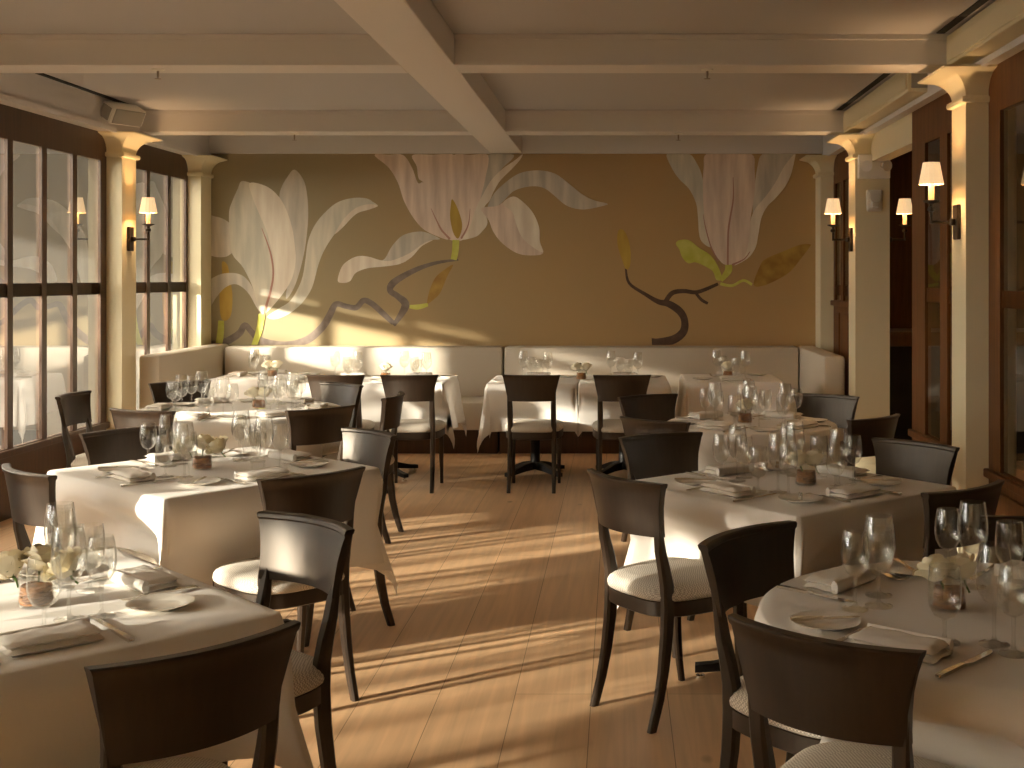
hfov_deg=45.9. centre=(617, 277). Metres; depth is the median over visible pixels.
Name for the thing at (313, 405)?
napkin
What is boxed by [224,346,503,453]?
banquette
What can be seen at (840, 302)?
door
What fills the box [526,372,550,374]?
napkin
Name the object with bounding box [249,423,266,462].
water goblet
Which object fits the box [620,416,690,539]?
dining chair
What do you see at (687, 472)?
table knife
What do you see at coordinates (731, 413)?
bread plate
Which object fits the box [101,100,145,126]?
speaker
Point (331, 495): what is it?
dining chair
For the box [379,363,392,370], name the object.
rose
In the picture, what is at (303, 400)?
napkin
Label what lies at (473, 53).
ceiling beam
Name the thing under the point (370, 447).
dining chair
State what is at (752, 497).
table knife
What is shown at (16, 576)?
fork
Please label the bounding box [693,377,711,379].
bread plate
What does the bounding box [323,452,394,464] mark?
seat cushion
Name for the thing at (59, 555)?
water goblet
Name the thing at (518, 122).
ceiling beam
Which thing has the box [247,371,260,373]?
bread plate
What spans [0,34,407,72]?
ceiling beam
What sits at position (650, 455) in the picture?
dining chair
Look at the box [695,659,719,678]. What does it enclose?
pedestal table
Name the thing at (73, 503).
bowl
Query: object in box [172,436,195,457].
rose
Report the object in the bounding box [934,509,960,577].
wine glass
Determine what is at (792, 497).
bread plate
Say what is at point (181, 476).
wine glass
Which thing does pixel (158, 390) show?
dining chair
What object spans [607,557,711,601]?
seat cushion
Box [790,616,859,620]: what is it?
butter knife
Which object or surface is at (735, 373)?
napkin
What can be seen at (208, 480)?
bread plate
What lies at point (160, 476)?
water goblet
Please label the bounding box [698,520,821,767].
dining chair
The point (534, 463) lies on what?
pedestal table
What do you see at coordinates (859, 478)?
fork
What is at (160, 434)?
bowl
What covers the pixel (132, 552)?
seat cushion
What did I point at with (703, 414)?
napkin
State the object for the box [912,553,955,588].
rose
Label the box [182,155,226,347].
column
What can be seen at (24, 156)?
window glass
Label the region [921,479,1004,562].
dining chair
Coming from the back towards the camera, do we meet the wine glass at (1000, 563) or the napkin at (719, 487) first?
the napkin at (719, 487)
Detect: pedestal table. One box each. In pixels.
[385,430,417,480]
[505,440,564,479]
[602,441,626,473]
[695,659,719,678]
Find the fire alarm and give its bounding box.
[866,190,881,211]
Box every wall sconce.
[127,197,156,250]
[825,198,852,251]
[890,198,911,241]
[919,162,960,239]
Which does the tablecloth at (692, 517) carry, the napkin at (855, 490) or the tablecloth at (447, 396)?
the napkin at (855, 490)
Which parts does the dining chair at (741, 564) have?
leg, backrest, seat frame, leg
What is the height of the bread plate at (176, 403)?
0.013 m
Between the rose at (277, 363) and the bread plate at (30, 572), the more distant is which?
the rose at (277, 363)
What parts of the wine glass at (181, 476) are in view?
stem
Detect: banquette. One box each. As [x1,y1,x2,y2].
[139,344,228,408]
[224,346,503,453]
[500,346,798,453]
[788,346,844,459]
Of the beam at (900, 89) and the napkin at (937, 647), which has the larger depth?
the beam at (900, 89)
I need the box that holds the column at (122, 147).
[98,131,162,429]
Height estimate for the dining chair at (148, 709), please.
0.857 m
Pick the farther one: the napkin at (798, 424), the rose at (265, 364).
the rose at (265, 364)
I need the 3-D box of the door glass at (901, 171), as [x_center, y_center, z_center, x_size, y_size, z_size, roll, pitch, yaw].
[3.450,0.110,11.210,2.660,2.900,0.180,0,0,0]
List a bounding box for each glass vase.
[18,581,54,607]
[192,448,211,469]
[252,395,264,408]
[267,367,277,376]
[576,373,585,379]
[723,371,732,375]
[737,408,751,423]
[796,463,816,483]
[932,578,966,610]
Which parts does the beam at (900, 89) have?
plate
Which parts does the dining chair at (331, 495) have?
seat frame, leg, backrest, leg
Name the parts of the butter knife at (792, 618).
handle, blade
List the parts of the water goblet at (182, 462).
stem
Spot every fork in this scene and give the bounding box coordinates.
[10,575,23,580]
[213,477,243,484]
[686,486,702,490]
[806,492,850,502]
[836,623,874,640]
[849,475,882,480]
[877,572,909,579]
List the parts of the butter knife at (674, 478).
handle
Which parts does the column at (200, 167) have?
neck moulding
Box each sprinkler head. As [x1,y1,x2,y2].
[151,68,164,79]
[701,68,712,79]
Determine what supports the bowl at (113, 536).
on the wine glass at (113, 536)
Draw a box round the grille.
[112,109,144,126]
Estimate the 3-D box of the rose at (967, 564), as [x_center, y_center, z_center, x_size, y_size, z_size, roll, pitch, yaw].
[0.829,0.712,2.909,0.102,0.096,0.106,0,0,8]
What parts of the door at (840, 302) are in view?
panel, sill, panel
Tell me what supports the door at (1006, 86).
on the floor
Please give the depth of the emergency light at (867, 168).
9.35 m
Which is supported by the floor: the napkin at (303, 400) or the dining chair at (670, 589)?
the dining chair at (670, 589)
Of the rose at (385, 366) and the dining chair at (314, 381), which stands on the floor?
the dining chair at (314, 381)
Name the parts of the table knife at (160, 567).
blade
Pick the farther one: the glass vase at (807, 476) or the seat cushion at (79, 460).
the seat cushion at (79, 460)
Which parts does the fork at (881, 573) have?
handle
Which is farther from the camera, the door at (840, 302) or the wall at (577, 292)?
the wall at (577, 292)
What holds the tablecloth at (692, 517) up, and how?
on the pedestal table at (702, 666)
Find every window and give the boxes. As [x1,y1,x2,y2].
[0,104,109,521]
[136,144,187,354]
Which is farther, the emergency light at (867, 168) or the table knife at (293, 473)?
the emergency light at (867, 168)
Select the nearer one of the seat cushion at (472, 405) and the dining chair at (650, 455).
the dining chair at (650, 455)
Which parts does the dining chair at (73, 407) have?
leg, backrest, leg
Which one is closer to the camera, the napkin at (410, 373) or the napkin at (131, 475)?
the napkin at (131, 475)
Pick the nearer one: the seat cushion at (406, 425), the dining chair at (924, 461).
the dining chair at (924, 461)
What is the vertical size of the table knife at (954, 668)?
0.008 m
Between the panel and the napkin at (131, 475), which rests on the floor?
the panel
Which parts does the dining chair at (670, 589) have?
leg, backrest, leg, seat frame, leg, leg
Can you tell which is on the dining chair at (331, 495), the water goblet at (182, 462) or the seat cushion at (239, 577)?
the seat cushion at (239, 577)
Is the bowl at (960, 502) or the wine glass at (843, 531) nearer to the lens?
the wine glass at (843, 531)
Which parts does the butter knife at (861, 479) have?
handle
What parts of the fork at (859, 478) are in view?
handle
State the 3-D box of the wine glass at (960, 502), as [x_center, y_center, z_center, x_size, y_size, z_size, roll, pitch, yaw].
[0.918,0.689,3.104,0.079,0.220,0.079,0,0,0]
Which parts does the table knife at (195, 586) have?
handle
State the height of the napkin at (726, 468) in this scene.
0.034 m
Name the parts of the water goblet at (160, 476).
stem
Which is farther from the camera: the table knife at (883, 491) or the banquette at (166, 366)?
the banquette at (166, 366)
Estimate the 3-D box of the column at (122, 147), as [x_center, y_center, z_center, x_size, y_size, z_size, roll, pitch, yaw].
[-3.915,0.223,9.400,0.480,2.674,0.580,0,0,0]
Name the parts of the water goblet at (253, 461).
stem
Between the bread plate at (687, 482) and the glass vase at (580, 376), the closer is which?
the bread plate at (687, 482)
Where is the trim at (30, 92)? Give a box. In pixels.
[0,73,210,155]
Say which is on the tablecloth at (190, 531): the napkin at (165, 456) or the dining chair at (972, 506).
the napkin at (165, 456)
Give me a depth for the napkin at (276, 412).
6.89 m
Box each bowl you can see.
[43,503,76,547]
[47,509,75,548]
[50,526,86,582]
[74,525,105,570]
[86,536,116,582]
[155,434,174,463]
[841,531,869,576]
[862,516,894,570]
[927,567,961,619]
[934,509,960,549]
[957,502,988,553]
[975,545,1012,605]
[995,522,1023,566]
[997,563,1016,617]
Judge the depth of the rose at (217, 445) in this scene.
5.00 m
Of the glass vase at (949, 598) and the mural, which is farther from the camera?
the mural
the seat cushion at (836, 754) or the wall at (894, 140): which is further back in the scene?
the wall at (894, 140)
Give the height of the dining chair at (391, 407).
0.857 m
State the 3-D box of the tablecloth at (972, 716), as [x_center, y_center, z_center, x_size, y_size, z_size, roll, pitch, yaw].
[0.912,0.982,2.832,1.178,0.364,1.163,0,0,0]
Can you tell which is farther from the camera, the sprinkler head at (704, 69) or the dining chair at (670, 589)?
the sprinkler head at (704, 69)
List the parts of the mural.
stem, stem, stem, stem, stem, stem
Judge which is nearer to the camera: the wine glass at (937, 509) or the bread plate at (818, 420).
the wine glass at (937, 509)
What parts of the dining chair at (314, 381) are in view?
backrest, leg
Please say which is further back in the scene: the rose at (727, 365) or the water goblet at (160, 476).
the rose at (727, 365)
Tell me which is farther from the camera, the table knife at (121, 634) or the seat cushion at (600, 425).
the seat cushion at (600, 425)
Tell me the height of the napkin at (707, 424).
0.034 m
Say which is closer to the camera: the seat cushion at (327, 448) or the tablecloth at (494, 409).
the seat cushion at (327, 448)
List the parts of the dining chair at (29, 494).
leg, backrest, leg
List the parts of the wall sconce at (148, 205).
plate, arm, lamp shade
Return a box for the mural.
[211,154,810,344]
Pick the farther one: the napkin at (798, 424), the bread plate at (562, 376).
the bread plate at (562, 376)
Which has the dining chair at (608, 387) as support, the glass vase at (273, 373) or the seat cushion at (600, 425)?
the seat cushion at (600, 425)
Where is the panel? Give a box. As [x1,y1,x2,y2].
[890,328,1023,460]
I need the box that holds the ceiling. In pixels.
[0,0,1023,132]
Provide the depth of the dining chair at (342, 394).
7.98 m
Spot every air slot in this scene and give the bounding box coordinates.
[35,73,127,103]
[837,73,890,109]
[936,0,988,33]
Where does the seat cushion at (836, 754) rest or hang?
on the dining chair at (835, 689)
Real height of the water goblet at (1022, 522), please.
0.168 m
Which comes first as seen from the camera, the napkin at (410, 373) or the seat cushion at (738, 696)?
the seat cushion at (738, 696)
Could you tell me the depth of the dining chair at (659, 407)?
7.22 m
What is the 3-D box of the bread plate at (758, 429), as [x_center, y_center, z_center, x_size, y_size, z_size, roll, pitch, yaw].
[0.767,0.793,6.264,0.160,0.013,0.160,0,0,0]
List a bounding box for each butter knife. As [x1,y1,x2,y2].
[97,466,139,468]
[191,476,206,483]
[290,461,327,462]
[674,478,716,479]
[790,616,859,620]
[798,492,802,500]
[861,479,901,480]
[892,558,914,570]
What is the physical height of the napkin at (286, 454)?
0.034 m
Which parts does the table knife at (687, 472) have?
handle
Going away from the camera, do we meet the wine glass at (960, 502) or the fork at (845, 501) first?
the wine glass at (960, 502)
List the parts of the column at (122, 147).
neck moulding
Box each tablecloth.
[0,549,313,767]
[32,446,397,594]
[138,400,339,457]
[208,373,320,399]
[296,375,466,447]
[477,375,579,451]
[578,375,670,436]
[617,460,957,607]
[668,414,840,470]
[675,374,788,417]
[754,561,1023,767]
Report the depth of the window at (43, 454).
8.24 m
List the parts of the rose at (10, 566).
stem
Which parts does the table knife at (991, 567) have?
blade, handle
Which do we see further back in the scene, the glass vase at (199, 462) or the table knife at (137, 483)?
the glass vase at (199, 462)
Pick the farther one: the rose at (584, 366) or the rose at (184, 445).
the rose at (584, 366)
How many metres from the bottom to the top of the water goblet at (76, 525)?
0.168 m
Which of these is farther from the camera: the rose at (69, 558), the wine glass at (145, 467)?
the wine glass at (145, 467)
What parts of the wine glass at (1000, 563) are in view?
stem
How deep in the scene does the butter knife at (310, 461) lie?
5.10 m
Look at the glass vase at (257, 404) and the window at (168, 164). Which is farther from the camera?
the window at (168, 164)
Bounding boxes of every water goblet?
[26,555,61,610]
[74,525,105,591]
[155,434,174,477]
[171,424,188,464]
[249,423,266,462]
[748,445,767,490]
[864,529,893,593]
[927,567,961,644]
[995,522,1023,587]
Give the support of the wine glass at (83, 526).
on the tablecloth at (48, 719)
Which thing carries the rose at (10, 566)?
in the glass vase at (39, 593)
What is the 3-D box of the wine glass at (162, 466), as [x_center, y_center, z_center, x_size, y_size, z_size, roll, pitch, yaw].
[-1.906,0.689,5.087,0.079,0.220,0.079,0,0,0]
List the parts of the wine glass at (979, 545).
stem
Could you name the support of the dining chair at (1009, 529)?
on the floor
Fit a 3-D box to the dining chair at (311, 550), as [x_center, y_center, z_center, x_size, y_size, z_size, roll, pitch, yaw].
[-1.030,1.131,3.342,0.446,0.857,0.509,0,0,39]
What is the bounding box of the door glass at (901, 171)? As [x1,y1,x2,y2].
[848,133,1023,327]
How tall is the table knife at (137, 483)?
0.008 m
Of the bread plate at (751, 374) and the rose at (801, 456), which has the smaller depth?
the rose at (801, 456)
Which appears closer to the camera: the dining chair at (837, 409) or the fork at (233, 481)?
the fork at (233, 481)
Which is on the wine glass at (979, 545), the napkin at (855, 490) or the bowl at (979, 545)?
the bowl at (979, 545)
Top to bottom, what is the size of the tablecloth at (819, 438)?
0.404 m
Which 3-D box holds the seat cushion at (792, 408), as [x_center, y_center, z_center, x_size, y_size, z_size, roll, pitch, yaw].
[1.595,1.215,10.160,0.510,0.250,0.720,0,0,0]
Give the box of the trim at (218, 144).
[209,135,822,153]
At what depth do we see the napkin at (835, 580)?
3.08 m
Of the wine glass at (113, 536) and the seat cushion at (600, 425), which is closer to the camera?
the wine glass at (113, 536)
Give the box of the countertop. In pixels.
[890,328,1023,345]
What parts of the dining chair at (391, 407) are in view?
leg, seat frame, backrest, leg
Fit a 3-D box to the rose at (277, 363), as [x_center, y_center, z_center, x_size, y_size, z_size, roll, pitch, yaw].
[-2.771,0.712,9.724,0.102,0.096,0.106,0,0,8]
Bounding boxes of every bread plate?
[19,563,82,576]
[98,465,138,472]
[125,593,194,611]
[173,402,195,405]
[177,477,220,485]
[211,450,246,456]
[217,415,245,419]
[237,398,261,401]
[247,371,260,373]
[289,460,326,467]
[291,372,309,374]
[439,375,458,377]
[560,375,575,377]
[673,420,700,424]
[675,477,715,485]
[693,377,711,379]
[727,412,753,415]
[747,373,765,375]
[750,427,779,431]
[758,463,795,470]
[778,493,822,502]
[792,610,860,630]
[799,418,827,422]
[860,477,901,485]
[877,560,917,575]
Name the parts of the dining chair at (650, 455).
leg, backrest, leg, leg, leg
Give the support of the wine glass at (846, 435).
on the tablecloth at (692, 517)
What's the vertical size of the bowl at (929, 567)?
0.118 m
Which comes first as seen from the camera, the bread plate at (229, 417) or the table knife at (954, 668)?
the table knife at (954, 668)
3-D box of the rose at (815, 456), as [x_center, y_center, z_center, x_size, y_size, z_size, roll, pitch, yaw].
[0.759,0.712,4.671,0.102,0.096,0.106,0,0,8]
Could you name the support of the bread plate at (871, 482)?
on the tablecloth at (692, 517)
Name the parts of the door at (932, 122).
sill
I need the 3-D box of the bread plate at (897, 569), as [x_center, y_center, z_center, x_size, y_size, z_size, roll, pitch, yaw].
[0.785,0.793,3.262,0.160,0.013,0.160,0,0,0]
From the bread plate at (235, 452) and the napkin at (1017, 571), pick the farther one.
the bread plate at (235, 452)
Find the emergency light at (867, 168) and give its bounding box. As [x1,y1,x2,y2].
[857,154,891,178]
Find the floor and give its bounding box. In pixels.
[0,451,1023,767]
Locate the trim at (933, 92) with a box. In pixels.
[822,34,1023,155]
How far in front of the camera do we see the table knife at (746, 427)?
6.27 m
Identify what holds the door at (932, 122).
in the wall at (894, 140)
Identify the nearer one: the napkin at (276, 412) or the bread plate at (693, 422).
the bread plate at (693, 422)
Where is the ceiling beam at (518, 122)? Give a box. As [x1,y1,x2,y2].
[505,110,845,134]
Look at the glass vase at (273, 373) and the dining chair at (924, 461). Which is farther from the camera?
the glass vase at (273, 373)
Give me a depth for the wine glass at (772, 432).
4.47 m
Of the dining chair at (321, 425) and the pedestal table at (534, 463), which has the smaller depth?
the dining chair at (321, 425)
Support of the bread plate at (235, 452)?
on the tablecloth at (190, 531)
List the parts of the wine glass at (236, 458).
stem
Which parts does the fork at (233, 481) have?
handle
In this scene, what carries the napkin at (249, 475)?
on the tablecloth at (190, 531)
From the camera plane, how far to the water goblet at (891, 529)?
3.02 m
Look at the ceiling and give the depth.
6.55 m
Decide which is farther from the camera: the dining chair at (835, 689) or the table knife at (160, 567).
the table knife at (160, 567)
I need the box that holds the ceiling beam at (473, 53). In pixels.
[454,34,949,72]
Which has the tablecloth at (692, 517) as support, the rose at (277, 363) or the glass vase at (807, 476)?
the glass vase at (807, 476)
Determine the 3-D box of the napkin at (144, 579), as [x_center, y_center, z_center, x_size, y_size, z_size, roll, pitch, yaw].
[-1.233,0.782,3.124,0.200,0.034,0.106,0,0,43]
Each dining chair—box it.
[1,463,157,564]
[55,390,92,467]
[79,425,169,465]
[84,619,300,767]
[109,408,175,451]
[148,380,211,403]
[212,466,365,701]
[222,511,354,767]
[285,404,354,460]
[304,427,396,646]
[306,375,374,428]
[320,382,363,457]
[323,392,404,543]
[380,375,445,493]
[502,375,563,493]
[587,468,743,733]
[592,375,650,472]
[617,393,677,541]
[618,432,746,657]
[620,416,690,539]
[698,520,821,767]
[727,613,954,767]
[793,393,859,465]
[846,413,899,465]
[871,437,959,484]
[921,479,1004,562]
[980,515,1023,563]
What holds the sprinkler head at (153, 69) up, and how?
attached to the ceiling beam at (19, 53)
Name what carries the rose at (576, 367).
on the glass vase at (580, 376)
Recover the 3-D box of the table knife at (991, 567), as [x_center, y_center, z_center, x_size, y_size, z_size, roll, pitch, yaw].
[0.996,0.795,3.255,0.016,0.008,0.235,0,0,36]
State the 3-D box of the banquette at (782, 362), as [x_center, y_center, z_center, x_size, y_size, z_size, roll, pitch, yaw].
[0.309,1.097,10.915,2.722,0.925,0.750,0,0,0]
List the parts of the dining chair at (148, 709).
leg, leg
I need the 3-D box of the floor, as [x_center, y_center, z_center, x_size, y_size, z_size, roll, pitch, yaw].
[0.390,1.620,4.925,9.020,0.120,13.050,0,0,0]
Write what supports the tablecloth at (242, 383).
on the pedestal table
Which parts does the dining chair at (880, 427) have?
leg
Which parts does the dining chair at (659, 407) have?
leg, backrest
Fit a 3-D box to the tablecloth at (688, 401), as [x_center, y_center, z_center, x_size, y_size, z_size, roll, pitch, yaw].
[0.902,1.064,9.620,0.865,0.527,0.913,0,0,0]
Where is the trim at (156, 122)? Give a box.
[139,110,470,134]
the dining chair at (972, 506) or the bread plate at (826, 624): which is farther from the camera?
the dining chair at (972, 506)
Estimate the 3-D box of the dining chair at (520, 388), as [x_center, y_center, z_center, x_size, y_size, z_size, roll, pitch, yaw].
[-0.624,1.131,8.905,0.447,0.857,0.509,0,0,1]
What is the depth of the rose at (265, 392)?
7.33 m
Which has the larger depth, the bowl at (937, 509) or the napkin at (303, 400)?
the napkin at (303, 400)
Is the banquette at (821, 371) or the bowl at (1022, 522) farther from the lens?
the banquette at (821, 371)
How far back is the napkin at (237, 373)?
9.69 m
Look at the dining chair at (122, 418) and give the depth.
6.36 m
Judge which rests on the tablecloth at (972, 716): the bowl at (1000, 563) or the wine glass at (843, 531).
the wine glass at (843, 531)
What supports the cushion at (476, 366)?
on the banquette at (476, 366)
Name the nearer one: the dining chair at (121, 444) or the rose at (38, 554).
the rose at (38, 554)
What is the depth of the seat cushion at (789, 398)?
10.77 m
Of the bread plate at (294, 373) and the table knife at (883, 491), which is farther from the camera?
the bread plate at (294, 373)
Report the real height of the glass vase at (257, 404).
0.082 m
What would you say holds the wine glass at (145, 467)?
on the tablecloth at (190, 531)
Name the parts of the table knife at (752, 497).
handle, blade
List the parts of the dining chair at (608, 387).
leg, leg, seat frame, backrest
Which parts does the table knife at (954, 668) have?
handle, blade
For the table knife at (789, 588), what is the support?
on the tablecloth at (972, 716)
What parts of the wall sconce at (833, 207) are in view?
lamp shade, arm, plate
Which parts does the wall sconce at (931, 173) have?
lamp shade, arm, plate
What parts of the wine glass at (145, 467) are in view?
stem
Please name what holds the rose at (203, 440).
on the glass vase at (199, 462)
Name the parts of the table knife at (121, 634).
blade, handle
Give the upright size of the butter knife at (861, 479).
0.008 m
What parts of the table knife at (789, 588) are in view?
handle, blade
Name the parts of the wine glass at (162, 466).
stem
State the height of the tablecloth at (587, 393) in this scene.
0.527 m
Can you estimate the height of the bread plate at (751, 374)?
0.013 m
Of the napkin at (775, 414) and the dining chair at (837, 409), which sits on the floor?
the dining chair at (837, 409)
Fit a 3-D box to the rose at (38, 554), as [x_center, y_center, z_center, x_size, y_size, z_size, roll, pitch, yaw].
[-1.417,0.702,2.952,0.108,0.096,0.108,0,0,-18]
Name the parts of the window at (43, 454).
sill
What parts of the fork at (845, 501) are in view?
handle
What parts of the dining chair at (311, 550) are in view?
leg, backrest, seat frame, leg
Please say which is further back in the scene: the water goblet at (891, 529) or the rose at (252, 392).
the rose at (252, 392)
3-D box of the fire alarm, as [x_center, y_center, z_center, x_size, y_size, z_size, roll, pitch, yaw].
[2.005,-0.605,9.373,0.124,0.170,0.065,0,0,0]
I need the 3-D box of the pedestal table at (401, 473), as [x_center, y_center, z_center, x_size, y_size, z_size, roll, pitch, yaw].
[-1.870,1.184,9.470,1.076,0.752,0.756,0,0,0]
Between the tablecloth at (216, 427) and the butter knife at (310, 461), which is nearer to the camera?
the butter knife at (310, 461)
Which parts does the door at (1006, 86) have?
sill, panel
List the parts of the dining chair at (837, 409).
backrest, leg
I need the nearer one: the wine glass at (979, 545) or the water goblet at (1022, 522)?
the wine glass at (979, 545)
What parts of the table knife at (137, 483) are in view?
handle, blade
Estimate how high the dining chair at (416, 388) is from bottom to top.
0.857 m
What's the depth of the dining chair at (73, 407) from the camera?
7.29 m
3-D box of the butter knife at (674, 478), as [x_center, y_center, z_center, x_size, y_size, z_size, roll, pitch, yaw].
[0.302,0.783,4.666,0.165,0.008,0.015,0,0,3]
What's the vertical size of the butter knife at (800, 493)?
0.008 m
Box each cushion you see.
[71,453,87,466]
[82,547,157,564]
[133,757,230,767]
[212,556,344,594]
[224,346,503,395]
[291,650,323,696]
[322,441,339,454]
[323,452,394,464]
[349,419,374,428]
[390,419,445,432]
[453,396,483,429]
[504,346,798,395]
[505,419,563,432]
[592,419,623,432]
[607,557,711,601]
[729,676,821,738]
[780,741,954,767]
[787,396,794,402]
[788,403,843,440]
[798,346,844,394]
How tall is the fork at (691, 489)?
0.010 m
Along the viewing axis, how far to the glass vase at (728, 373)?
9.59 m
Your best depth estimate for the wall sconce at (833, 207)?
9.51 m
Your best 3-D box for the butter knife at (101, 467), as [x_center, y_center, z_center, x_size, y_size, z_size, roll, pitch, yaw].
[-2.065,0.783,4.963,0.165,0.008,0.015,0,0,-9]
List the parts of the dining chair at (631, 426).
backrest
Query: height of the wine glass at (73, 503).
0.220 m
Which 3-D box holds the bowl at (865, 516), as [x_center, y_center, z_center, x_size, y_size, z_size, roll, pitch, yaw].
[0.635,0.647,2.923,0.079,0.135,0.079,0,0,0]
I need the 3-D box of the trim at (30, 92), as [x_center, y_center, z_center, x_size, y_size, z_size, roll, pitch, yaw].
[-3.953,-1.222,4.850,0.295,0.234,12.900,0,0,0]
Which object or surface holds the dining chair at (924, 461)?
on the floor
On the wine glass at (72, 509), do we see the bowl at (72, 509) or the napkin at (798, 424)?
the bowl at (72, 509)
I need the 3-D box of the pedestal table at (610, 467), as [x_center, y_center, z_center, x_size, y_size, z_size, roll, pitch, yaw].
[0.045,1.184,9.470,0.666,0.752,0.756,0,0,0]
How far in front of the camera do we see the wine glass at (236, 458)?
5.30 m
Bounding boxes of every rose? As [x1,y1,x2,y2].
[0,549,26,587]
[18,543,58,581]
[41,546,82,583]
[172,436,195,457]
[192,434,213,455]
[205,435,228,456]
[244,387,258,399]
[257,386,272,401]
[261,360,272,369]
[269,360,282,371]
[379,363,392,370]
[570,362,580,371]
[580,362,591,372]
[721,361,733,370]
[735,399,753,413]
[783,449,808,471]
[805,449,825,473]
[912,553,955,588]
[947,552,980,592]
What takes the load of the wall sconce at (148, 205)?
attached to the column at (122, 147)
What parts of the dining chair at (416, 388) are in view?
leg, backrest, seat frame, leg, leg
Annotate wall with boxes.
[180,154,821,348]
[871,113,911,160]
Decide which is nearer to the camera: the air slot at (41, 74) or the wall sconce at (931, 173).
the wall sconce at (931, 173)
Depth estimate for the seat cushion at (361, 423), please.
8.87 m
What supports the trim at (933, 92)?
attached to the wall at (894, 140)
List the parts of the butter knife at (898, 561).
handle, blade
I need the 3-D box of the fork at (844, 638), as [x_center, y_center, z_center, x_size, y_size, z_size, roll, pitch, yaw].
[0.522,0.792,2.664,0.024,0.010,0.200,0,0,45]
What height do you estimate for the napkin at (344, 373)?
0.034 m
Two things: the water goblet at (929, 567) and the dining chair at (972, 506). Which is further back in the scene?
the dining chair at (972, 506)
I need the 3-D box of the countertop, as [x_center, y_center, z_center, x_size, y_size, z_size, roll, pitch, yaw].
[3.200,0.520,10.590,1.900,0.120,0.820,0,0,0]
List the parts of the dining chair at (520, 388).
leg, leg, backrest, seat frame, leg, leg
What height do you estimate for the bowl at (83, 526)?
0.135 m
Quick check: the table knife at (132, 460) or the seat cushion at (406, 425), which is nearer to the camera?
the table knife at (132, 460)
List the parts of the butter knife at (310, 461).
handle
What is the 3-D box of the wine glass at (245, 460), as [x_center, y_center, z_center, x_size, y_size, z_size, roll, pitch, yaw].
[-1.646,0.689,5.242,0.079,0.220,0.079,0,0,0]
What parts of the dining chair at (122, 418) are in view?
leg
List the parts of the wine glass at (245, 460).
stem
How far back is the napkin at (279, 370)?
9.96 m
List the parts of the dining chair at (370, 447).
leg, leg, backrest, leg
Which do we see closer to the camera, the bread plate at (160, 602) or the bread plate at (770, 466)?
the bread plate at (160, 602)
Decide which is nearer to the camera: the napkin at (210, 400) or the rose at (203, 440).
the rose at (203, 440)
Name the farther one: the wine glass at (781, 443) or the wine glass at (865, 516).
the wine glass at (781, 443)
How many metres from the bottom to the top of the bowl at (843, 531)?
0.112 m
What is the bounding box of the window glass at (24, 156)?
[0,139,179,444]
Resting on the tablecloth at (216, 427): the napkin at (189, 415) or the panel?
the napkin at (189, 415)
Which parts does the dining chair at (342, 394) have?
backrest, leg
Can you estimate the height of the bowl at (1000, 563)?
0.112 m
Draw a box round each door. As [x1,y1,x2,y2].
[830,150,848,441]
[908,93,951,485]
[983,50,1023,562]
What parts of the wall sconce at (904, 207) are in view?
arm, lamp shade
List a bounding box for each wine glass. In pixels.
[43,503,76,586]
[47,509,75,580]
[50,526,86,617]
[86,536,116,614]
[139,422,156,468]
[158,414,177,467]
[174,421,194,478]
[231,415,247,459]
[232,410,250,461]
[727,424,746,480]
[743,386,757,427]
[767,432,788,491]
[779,443,797,493]
[841,531,869,610]
[844,435,861,483]
[862,516,894,603]
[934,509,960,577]
[957,502,988,587]
[975,545,1012,646]
[997,563,1023,651]
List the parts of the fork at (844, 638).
handle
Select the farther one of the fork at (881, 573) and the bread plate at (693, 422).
the bread plate at (693, 422)
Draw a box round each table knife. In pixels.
[74,566,162,583]
[91,618,133,641]
[119,585,198,600]
[120,478,176,486]
[130,459,158,465]
[288,472,304,475]
[676,417,704,420]
[686,471,725,479]
[723,427,747,432]
[733,493,775,501]
[777,584,857,602]
[878,490,901,494]
[935,649,992,677]
[970,562,1000,580]
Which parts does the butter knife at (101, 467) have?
handle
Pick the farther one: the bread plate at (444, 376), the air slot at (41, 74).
the bread plate at (444, 376)
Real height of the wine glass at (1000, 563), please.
0.190 m
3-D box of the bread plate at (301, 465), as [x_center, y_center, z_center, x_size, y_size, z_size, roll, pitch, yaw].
[-1.315,0.793,5.096,0.160,0.013,0.160,0,0,0]
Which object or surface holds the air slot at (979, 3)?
attached to the ceiling
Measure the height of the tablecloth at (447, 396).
0.513 m
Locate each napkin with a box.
[0,617,104,657]
[108,565,181,593]
[109,467,155,482]
[144,402,172,410]
[144,451,196,462]
[174,411,209,419]
[194,397,228,403]
[228,371,246,376]
[234,466,289,481]
[255,408,286,417]
[261,369,287,373]
[268,449,312,461]
[282,396,315,403]
[304,402,329,408]
[340,372,366,375]
[407,372,432,374]
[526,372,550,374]
[612,372,636,374]
[687,411,722,419]
[694,420,735,430]
[699,480,755,497]
[703,462,753,475]
[716,371,739,375]
[765,410,802,418]
[782,419,818,429]
[802,565,876,593]
[817,463,869,477]
[826,482,882,499]
[847,623,953,663]
[994,560,1023,579]
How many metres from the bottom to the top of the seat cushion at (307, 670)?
0.064 m
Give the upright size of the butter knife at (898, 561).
0.008 m

